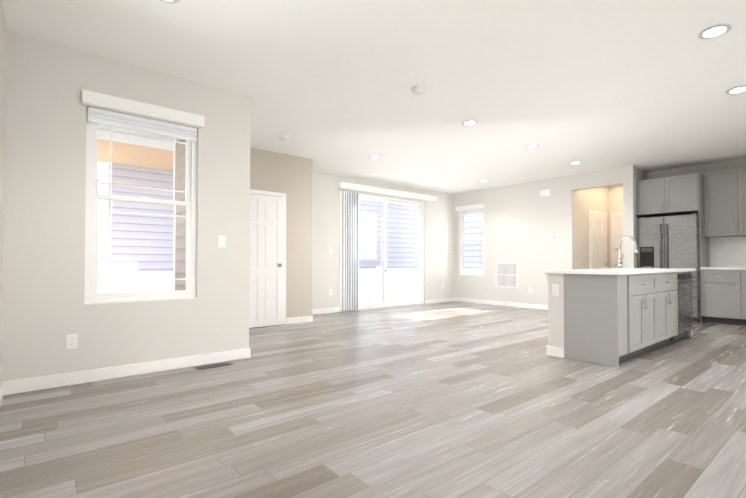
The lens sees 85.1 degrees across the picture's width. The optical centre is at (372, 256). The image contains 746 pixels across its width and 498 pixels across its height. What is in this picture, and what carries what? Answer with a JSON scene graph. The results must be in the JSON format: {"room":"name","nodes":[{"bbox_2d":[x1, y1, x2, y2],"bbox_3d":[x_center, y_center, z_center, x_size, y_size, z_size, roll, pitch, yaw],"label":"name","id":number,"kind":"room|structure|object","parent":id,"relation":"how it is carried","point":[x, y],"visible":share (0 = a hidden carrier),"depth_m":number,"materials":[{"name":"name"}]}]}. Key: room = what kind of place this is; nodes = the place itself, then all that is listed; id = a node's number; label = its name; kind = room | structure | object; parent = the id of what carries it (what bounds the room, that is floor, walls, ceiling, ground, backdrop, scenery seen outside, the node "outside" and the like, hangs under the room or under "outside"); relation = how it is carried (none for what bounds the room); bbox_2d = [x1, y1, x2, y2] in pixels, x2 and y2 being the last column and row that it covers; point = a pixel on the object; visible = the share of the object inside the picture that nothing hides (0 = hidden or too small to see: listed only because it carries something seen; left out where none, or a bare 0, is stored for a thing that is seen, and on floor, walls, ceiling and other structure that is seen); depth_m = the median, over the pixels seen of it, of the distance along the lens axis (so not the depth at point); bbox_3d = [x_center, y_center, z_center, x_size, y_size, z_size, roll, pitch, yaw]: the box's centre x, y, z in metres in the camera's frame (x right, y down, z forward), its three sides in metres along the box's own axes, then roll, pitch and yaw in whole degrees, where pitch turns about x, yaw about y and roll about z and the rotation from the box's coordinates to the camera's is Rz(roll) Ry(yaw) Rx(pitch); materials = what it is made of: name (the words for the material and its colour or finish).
{"room":"kitchen","nodes":[
{"label":"kitchen","id":0,"kind":"room"},
{"bbox_2d":[0,0,7,384],"bbox_3d":[-0.921,-0.369,0.675,0.150,2.740,6.320,1,-1,-39],"label":"wall","id":1,"kind":"structure","parent":0,"point":[3,33],"depth_m":3.00,"materials":[{"name":"paint"}]},
{"bbox_2d":[0,382,5,405],"bbox_3d":[-0.809,0.950,0.648,0.016,0.100,6.170,1,-1,-39],"label":"baseboard","id":2,"kind":"structure","parent":1,"relation":"attached to","point":[3,384],"depth_m":2.95,"materials":[{"name":"white wood"}]},
{"bbox_2d":[4,32,231,381],"bbox_3d":[-2.132,-0.322,3.670,1.710,2.740,0.150,1,-1,-39],"label":"wall","id":3,"kind":"structure","parent":0,"point":[44,310],"depth_m":3.33,"materials":[{"name":"paint"}]},
{"bbox_2d":[66,334,77,348],"bbox_3d":[-2.442,0.693,3.297,0.075,0.120,0.008,1,-1,-39],"label":"outlet","id":4,"kind":"object","parent":3,"relation":"attached to","point":[71,341],"visible":1,"depth_m":3.29,"materials":[{"name":"white plastic"}]},
{"bbox_2d":[6,348,250,394],"bbox_3d":[-2.011,0.998,3.644,1.893,0.100,0.019,1,-1,-39],"label":"baseboard","id":5,"kind":"structure","parent":3,"relation":"attached to","point":[39,383],"depth_m":3.49,"materials":[{"name":"white wood"}]},
{"bbox_2d":[84,106,196,304],"bbox_3d":[-2.077,-0.441,3.699,0.890,1.700,0.118,1,-1,-39],"label":"window","id":6,"kind":"structure","parent":3,"relation":"in","point":[91,296],"depth_m":3.64,"materials":[{"name":"white plastic"}]},
{"bbox_2d":[82,89,204,141],"bbox_3d":[-2.029,-1.235,3.653,0.960,0.234,0.120,1,-1,-39],"label":"window blind","id":7,"kind":"object","parent":6,"relation":"attached to","point":[125,121],"visible":0.94,"depth_m":3.61,"materials":[{"name":"white plastic"}]},
{"bbox_2d":[218,235,225,247],"bbox_3d":[-1.513,-0.145,4.070,0.075,0.120,0.009,1,-1,-39],"label":"light switch","id":8,"kind":"object","parent":3,"relation":"attached to","point":[221,241],"visible":1,"depth_m":4.07,"materials":[{"name":"white plastic"}]},
{"bbox_2d":[232,92,251,349],"bbox_3d":[-2.086,-0.299,5.097,0.170,2.740,2.300,1,-1,-39],"label":"wall","id":9,"kind":"structure","parent":0,"point":[241,150],"depth_m":4.20,"materials":[{"name":"paint"}]},
{"bbox_2d":[252,148,311,327],"bbox_3d":[-1.883,-0.277,6.451,1.840,2.740,0.460,1,-1,-39],"label":"wall","id":10,"kind":"structure","parent":0,"point":[291,175],"depth_m":6.65,"materials":[{"name":"paint"}]},
{"bbox_2d":[249,194,283,327],"bbox_3d":[-1.704,0.070,6.211,0.754,2.022,0.123,1,-1,-39],"label":"closet door","id":11,"kind":"structure","parent":10,"relation":"in","point":[266,268],"depth_m":6.29,"materials":[{"name":"white wood"}]},
{"bbox_2d":[250,189,285,324],"bbox_3d":[-1.739,0.039,6.255,0.880,2.102,0.017,1,-1,-39],"label":"trim","id":12,"kind":"structure","parent":10,"relation":"attached to","point":[252,191],"depth_m":6.50,"materials":[{"name":"white wood"}]},
{"bbox_2d":[286,316,311,323],"bbox_3d":[-1.212,1.047,6.676,0.470,0.100,0.016,1,-1,-39],"label":"baseboard","id":13,"kind":"structure","parent":10,"relation":"attached to","point":[292,320],"depth_m":6.66,"materials":[{"name":"white wood"}]},
{"bbox_2d":[0,301,745,497],"bbox_3d":[2.327,1.118,4.893,10.550,0.100,9.130,1,-1,-39],"label":"floor","id":14,"kind":"structure","parent":0,"point":[454,399],"depth_m":2.55,"materials":[{"name":"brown wood"}]},
{"bbox_2d":[195,362,232,369],"bbox_3d":[-1.521,1.049,3.896,0.330,0.005,0.120,1,-1,-39],"label":"floor vent","id":15,"kind":"object","parent":14,"relation":"in","point":[213,365],"visible":1,"depth_m":3.89,"materials":[{"name":"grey metal"}]},
{"bbox_2d":[546,272,691,367],"bbox_3d":[3.075,0.630,4.879,2.546,0.876,0.738,1,-1,-39],"label":"kitchen island","id":16,"kind":"object","parent":14,"relation":"on","point":[613,317],"depth_m":4.13,"materials":[{"name":"paint"}]},
{"bbox_2d":[552,284,558,295],"bbox_3d":[1.925,0.358,4.292,0.008,0.120,0.070,1,-1,-39],"label":"outlet","id":17,"kind":"object","parent":16,"relation":"attached to","point":[555,289],"visible":1,"depth_m":4.29,"materials":[{"name":"white plastic"}]},
{"bbox_2d":[543,268,694,275],"bbox_3d":[3.064,0.173,4.899,2.590,0.040,0.750,1,-1,-39],"label":"island countertop","id":18,"kind":"structure","parent":16,"relation":"on","point":[595,271],"depth_m":4.20,"materials":[{"name":"white stone"}]},
{"bbox_2d":[617,236,637,268],"bbox_3d":[3.120,-0.045,4.975,0.098,0.396,0.228,1,-1,-39],"label":"faucet","id":19,"kind":"object","parent":18,"relation":"on","point":[620,262],"visible":1,"depth_m":5.00,"materials":[{"name":"silver metal"}]},
{"bbox_2d":[670,274,694,341],"bbox_3d":[3.837,0.654,5.369,0.608,0.835,0.559,1,-1,-39],"label":"dishwasher","id":20,"kind":"object","parent":16,"relation":"in","point":[685,309],"visible":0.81,"depth_m":5.16,"materials":[{"name":"silver metal"}]},
{"bbox_2d":[636,212,699,321],"bbox_3d":[5.296,0.196,7.249,0.749,1.820,0.910,1,-1,-39],"label":"refrigerator","id":21,"kind":"object","parent":14,"relation":"on","point":[667,241],"visible":0.62,"depth_m":6.96,"materials":[{"name":"silver metal"}]},
{"bbox_2d":[700,268,735,324],"bbox_3d":[5.840,0.660,6.709,0.618,0.875,0.558,1,-1,-39],"label":"base cabinet","id":22,"kind":"object","parent":14,"relation":"on","point":[723,287],"depth_m":6.56,"materials":[{"name":"grey wood"}]},
{"bbox_2d":[736,268,745,325],"bbox_3d":[6.138,0.654,6.345,0.618,0.875,0.616,1,-1,-39],"label":"base cabinet","id":23,"kind":"object","parent":14,"relation":"on","point":[740,272],"depth_m":6.35,"materials":[{"name":"grey wood"}]},
{"bbox_2d":[2,0,745,193],"bbox_3d":[2.327,-1.731,4.939,10.550,0.120,9.130,1,-1,-39],"label":"ceiling","id":24,"kind":"structure","parent":0,"point":[326,86],"depth_m":3.76,"materials":[{"name":"paint"}]},
{"bbox_2d":[160,0,179,2],"bbox_3d":[-1.350,-1.703,2.633,0.196,0.010,0.196,1,-1,-39],"label":"recessed light","id":25,"kind":"object","parent":24,"relation":"in","point":[171,1],"visible":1,"depth_m":2.71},
{"bbox_2d":[279,135,288,139],"bbox_3d":[-1.235,-1.640,5.634,0.130,0.039,0.130,1,-1,-39],"label":"smoke detector","id":26,"kind":"object","parent":24,"relation":"attached to","point":[284,137],"visible":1,"depth_m":5.60,"materials":[{"name":"white plastic"}]},
{"bbox_2d":[370,155,380,158],"bbox_3d":[0.038,-1.637,6.715,0.196,0.010,0.196,1,-1,-39],"label":"recessed light","id":27,"kind":"object","parent":24,"relation":"in","point":[375,156],"visible":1,"depth_m":6.70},
{"bbox_2d":[411,85,425,94],"bbox_3d":[0.458,-1.665,4.087,0.150,0.039,0.150,1,-1,-39],"label":"smoke detector","id":28,"kind":"object","parent":24,"relation":"attached to","point":[418,90],"visible":0.98,"depth_m":4.05,"materials":[{"name":"white plastic"}]},
{"bbox_2d":[462,120,477,125],"bbox_3d":[1.211,-1.664,5.078,0.196,0.010,0.196,1,-1,-39],"label":"recessed light","id":29,"kind":"object","parent":24,"relation":"in","point":[469,122],"visible":0.94,"depth_m":5.08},
{"bbox_2d":[525,144,538,147],"bbox_3d":[2.385,-1.647,6.090,0.196,0.010,0.196,1,-1,-39],"label":"recessed light","id":30,"kind":"object","parent":24,"relation":"in","point":[532,145],"visible":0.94,"depth_m":6.09,"materials":[{"name":"white"}]},
{"bbox_2d":[698,24,731,38],"bbox_3d":[2.581,-1.696,3.072,0.196,0.010,0.196,1,-1,-39],"label":"recessed light","id":31,"kind":"object","parent":24,"relation":"in","point":[714,31],"visible":0.98,"depth_m":3.06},
{"bbox_2d":[726,86,745,93],"bbox_3d":[3.694,-1.679,4.112,0.196,0.010,0.196,1,-1,-39],"label":"recessed light","id":32,"kind":"object","parent":24,"relation":"in","point":[740,89],"visible":0.94,"depth_m":4.11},
{"bbox_2d":[312,172,455,308],"bbox_3d":[0.236,-0.236,9.000,4.970,2.740,0.160,1,-1,-39],"label":"wall","id":33,"kind":"structure","parent":0,"point":[440,215],"depth_m":8.41,"materials":[{"name":"paint"}]},
{"bbox_2d":[312,307,341,314],"bbox_3d":[-1.076,1.065,7.804,1.150,0.100,0.016,1,-1,-39],"label":"baseboard","id":34,"kind":"structure","parent":33,"relation":"attached to","point":[336,309],"depth_m":7.92,"materials":[{"name":"white wood"}]},
{"bbox_2d":[349,194,423,310],"bbox_3d":[0.259,-0.086,9.010,2.420,2.440,0.130,1,-1,-39],"label":"sliding glass door","id":35,"kind":"structure","parent":33,"relation":"in","point":[384,202],"depth_m":9.21,"materials":[{"name":"white plastic"}]},
{"bbox_2d":[338,182,436,310],"bbox_3d":[0.418,-0.177,8.975,2.820,2.570,0.123,1,-1,-39],"label":"vertical blind","id":36,"kind":"object","parent":33,"relation":"attached to","point":[349,258],"visible":1,"depth_m":8.24,"materials":[{"name":"white plastic"}]},
{"bbox_2d":[425,297,454,303],"bbox_3d":[1.655,1.100,10.040,1.070,0.100,0.016,1,-1,-39],"label":"baseboard","id":37,"kind":"structure","parent":33,"relation":"attached to","point":[441,300],"depth_m":10.02,"materials":[{"name":"white wood"}]},
{"bbox_2d":[456,165,639,304],"bbox_3d":[3.438,-0.238,8.894,0.150,2.740,4.060,1,-1,-39],"label":"wall","id":38,"kind":"structure","parent":0,"point":[520,225],"depth_m":8.75,"materials":[{"name":"paint"}]},
{"bbox_2d":[459,208,483,275],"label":"window","id":39,"kind":"structure","parent":38,"relation":"in","point":[462,233],"depth_m":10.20,"materials":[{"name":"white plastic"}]},
{"bbox_2d":[455,203,484,255],"bbox_3d":[2.402,-0.625,10.024,0.120,1.250,0.840,1,-1,-39],"label":"window blind","id":40,"kind":"object","parent":39,"relation":"attached to","point":[470,211],"visible":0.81,"depth_m":9.96,"materials":[{"name":"white plastic"}]},
{"bbox_2d":[455,297,547,309],"bbox_3d":[3.032,1.088,9.243,0.016,0.100,2.993,1,-1,-39],"label":"baseboard","id":41,"kind":"structure","parent":38,"relation":"attached to","point":[501,303],"depth_m":9.29,"materials":[{"name":"white wood"}]},
{"bbox_2d":[496,262,517,287],"bbox_3d":[3.039,0.428,9.242,0.011,0.580,0.560,1,-1,-39],"label":"air vent","id":42,"kind":"object","parent":38,"relation":"in","point":[506,274],"visible":1,"depth_m":9.23,"materials":[{"name":"white metal"}]},
{"bbox_2d":[540,189,551,196],"bbox_3d":[3.622,-1.324,8.532,0.044,0.150,0.240,1,-1,-39],"label":"door chime","id":43,"kind":"object","parent":38,"relation":"attached to","point":[546,193],"visible":1,"depth_m":8.51,"materials":[{"name":"white plastic"}]},
{"bbox_2d":[589,210,605,268],"bbox_3d":[4.910,0.081,8.867,0.880,2.102,0.017,1,-1,-39],"label":"door frame","id":44,"kind":"structure","parent":38,"relation":"attached to","point":[596,212],"depth_m":8.61,"materials":[{"name":"white wood"}]},
{"bbox_2d":[591,214,609,268],"bbox_3d":[4.945,0.112,8.823,0.754,2.022,0.123,1,-1,-39],"label":"hall door","id":45,"kind":"structure","parent":38,"relation":"in","point":[598,241],"depth_m":8.82,"materials":[{"name":"white wood"}]},
{"bbox_2d":[610,213,622,267],"bbox_3d":[5.680,0.081,8.890,0.017,2.102,0.880,1,-1,-39],"label":"door frame","id":46,"kind":"structure","parent":38,"relation":"attached to","point":[611,217],"depth_m":9.21,"materials":[{"name":"white wood"}]},
{"bbox_2d":[613,216,622,267],"bbox_3d":[5.637,0.112,8.854,0.123,2.022,0.754,1,-1,-39],"label":"door","id":47,"kind":"structure","parent":38,"relation":"in","point":[617,228],"depth_m":9.10,"materials":[{"name":"white wood"}]},
{"bbox_2d":[636,169,647,217],"bbox_3d":[4.994,-0.257,7.681,0.720,2.740,0.130,1,-1,-39],"label":"wall","id":48,"kind":"structure","parent":0,"point":[640,175],"depth_m":7.74,"materials":[{"name":"paint"}]},
{"bbox_2d":[648,158,745,237],"bbox_3d":[6.876,-0.283,6.068,0.150,2.740,4.790,1,-1,-39],"label":"wall","id":49,"kind":"structure","parent":0,"point":[735,163],"depth_m":7.22,"materials":[{"name":"paint"}]},
{"bbox_2d":[636,173,703,216],"bbox_3d":[5.361,-1.068,7.322,0.618,0.630,0.914,1,-1,-39],"label":"upper cabinet","id":50,"kind":"object","parent":49,"relation":"attached to","point":[680,194],"depth_m":7.08,"materials":[{"name":"grey wood"}]},
{"bbox_2d":[700,167,745,238],"bbox_3d":[6.065,-0.879,6.672,0.348,1.090,0.938,1,-1,-39],"label":"upper cabinet","id":51,"kind":"object","parent":49,"relation":"attached to","point":[716,201],"depth_m":6.71,"materials":[{"name":"grey wood"}]},
{"label":"outside","id":52,"kind":"structure","parent":0,"visible":0},
{"bbox_3d":[1.137,1.328,10.488,75.000,0.060,75.000,1,-1,-39],"label":"ground","id":53,"kind":"structure","parent":52,"visible":0},
{"bbox_2d":[96,142,416,293],"bbox_3d":[-1.371,-1.404,14.780,19.500,5.540,8.250,1,-1,-39],"label":"neighbor house","id":54,"kind":"structure","parent":53,"relation":"on","point":[163,253],"depth_m":9.35,"materials":[{"name":"purple"}]},
{"bbox_2d":[175,139,185,289],"bbox_3d":[-2.199,-1.858,5.132,0.028,6.140,2.140,1,-1,-39],"label":"siding","id":55,"kind":"object","parent":54,"relation":"attached to","point":[180,176],"depth_m":5.69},
{"bbox_2d":[97,139,151,149],"bbox_3d":[-3.886,-2.008,4.852,2.920,0.150,3.840,1,-1,-39],"label":"overhang","id":56,"kind":"object","parent":55,"relation":"attached to","point":[120,143],"depth_m":6.92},
{"bbox_2d":[97,262,481,302],"bbox_3d":[-5.802,0.615,5.296,21.670,1.200,1.640,1,-1,-39],"label":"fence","id":57,"kind":"object","parent":53,"relation":"on","point":[122,270],"depth_m":7.81,"materials":[{"name":"white wood"}]}
]}

